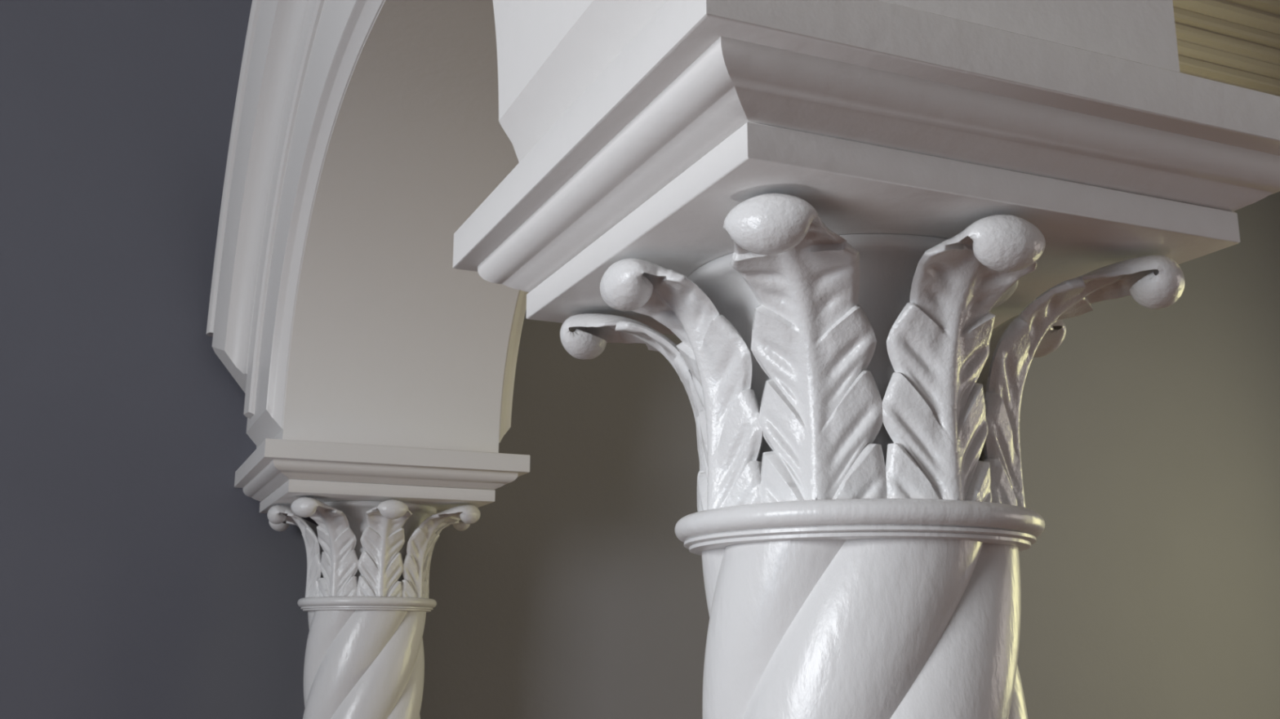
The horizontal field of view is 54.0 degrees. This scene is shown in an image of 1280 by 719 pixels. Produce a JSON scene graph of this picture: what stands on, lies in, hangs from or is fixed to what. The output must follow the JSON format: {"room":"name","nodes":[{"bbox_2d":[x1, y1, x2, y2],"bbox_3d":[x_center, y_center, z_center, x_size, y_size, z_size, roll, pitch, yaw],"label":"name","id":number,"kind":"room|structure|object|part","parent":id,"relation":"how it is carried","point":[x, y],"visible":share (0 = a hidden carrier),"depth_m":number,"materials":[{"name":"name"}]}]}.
{"room":"columned hall","nodes":[
{"label":"columned hall","id":0,"kind":"room"},
{"bbox_2d":[0,0,1279,718],"bbox_3d":[-0.567,0.302,2.913,6.820,3.850,0.120,6,-14,-23],"label":"wall","id":1,"kind":"structure","parent":0,"point":[1149,439],"depth_m":2.88,"materials":[{"name":"beige paint"}]},
{"bbox_2d":[1172,0,1279,96],"bbox_3d":[1.048,-1.218,3.844,3.205,0.470,0.140,6,-14,-23],"label":"crown molding","id":2,"kind":"structure","parent":1,"relation":"attached to","point":[1236,42],"depth_m":4.25,"materials":[{"name":"beige paint"}]},
{"bbox_3d":[0.585,1.640,-0.086,6.820,0.100,5.812,6,-14,-23],"label":"floor","id":3,"kind":"structure","parent":0,"visible":0},
{"bbox_2d":[266,497,480,718],"bbox_3d":[-0.553,1.208,2.392,0.416,1.849,0.416,7,-15,-29],"label":"twisted column","id":4,"kind":"structure","parent":3,"relation":"on","point":[366,602],"depth_m":2.46,"materials":[{"name":"white paint"}]},
{"bbox_2d":[234,438,529,514],"bbox_3d":[-0.547,0.259,2.594,0.507,0.090,0.483,6,-14,-23],"label":"abacus","id":5,"kind":"object","parent":4,"relation":"on","point":[279,472],"visible":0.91,"depth_m":2.41,"materials":[{"name":"white paint"}]},
{"bbox_3d":[-0.550,0.267,2.601,0.471,0.032,0.464,6,-14,-23],"label":"ovolo moulding","id":6,"kind":"part","parent":5,"relation":"part of","materials":[{"name":"white paint"}]},
{"bbox_2d":[205,0,1180,453],"bbox_3d":[-0.208,-0.887,2.066,0.674,1.909,2.167,6,-14,-23],"label":"arch","id":7,"kind":"object","parent":5,"relation":"on","point":[365,134],"visible":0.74,"depth_m":2.34,"materials":[{"name":"white paint"}]},
{"bbox_3d":[-0.402,-0.418,1.832,0.036,0.830,2.080,6,-14,-23],"label":"archivolt plate","id":8,"kind":"part","parent":7,"relation":"part of","materials":[{"name":"white paint"}]},
{"bbox_3d":[-0.012,-0.364,2.067,0.036,0.829,1.952,6,-14,-23],"label":"archivolt plate","id":9,"kind":"part","parent":7,"relation":"part of","materials":[{"name":"white paint"}]},
{"bbox_2d":[560,193,1185,718],"bbox_3d":[0.165,0.843,0.797,0.416,1.849,0.416,7,-15,-29],"label":"twisted column","id":10,"kind":"structure","parent":3,"relation":"on","point":[861,523],"depth_m":0.86,"materials":[{"name":"white paint"}]},
{"bbox_2d":[453,0,1279,335],"bbox_3d":[0.165,-0.103,1.014,0.507,0.090,0.516,6,-14,-23],"label":"abacus","id":11,"kind":"object","parent":10,"relation":"on","point":[884,117],"visible":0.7,"depth_m":0.82,"materials":[{"name":"white paint"}]}
]}

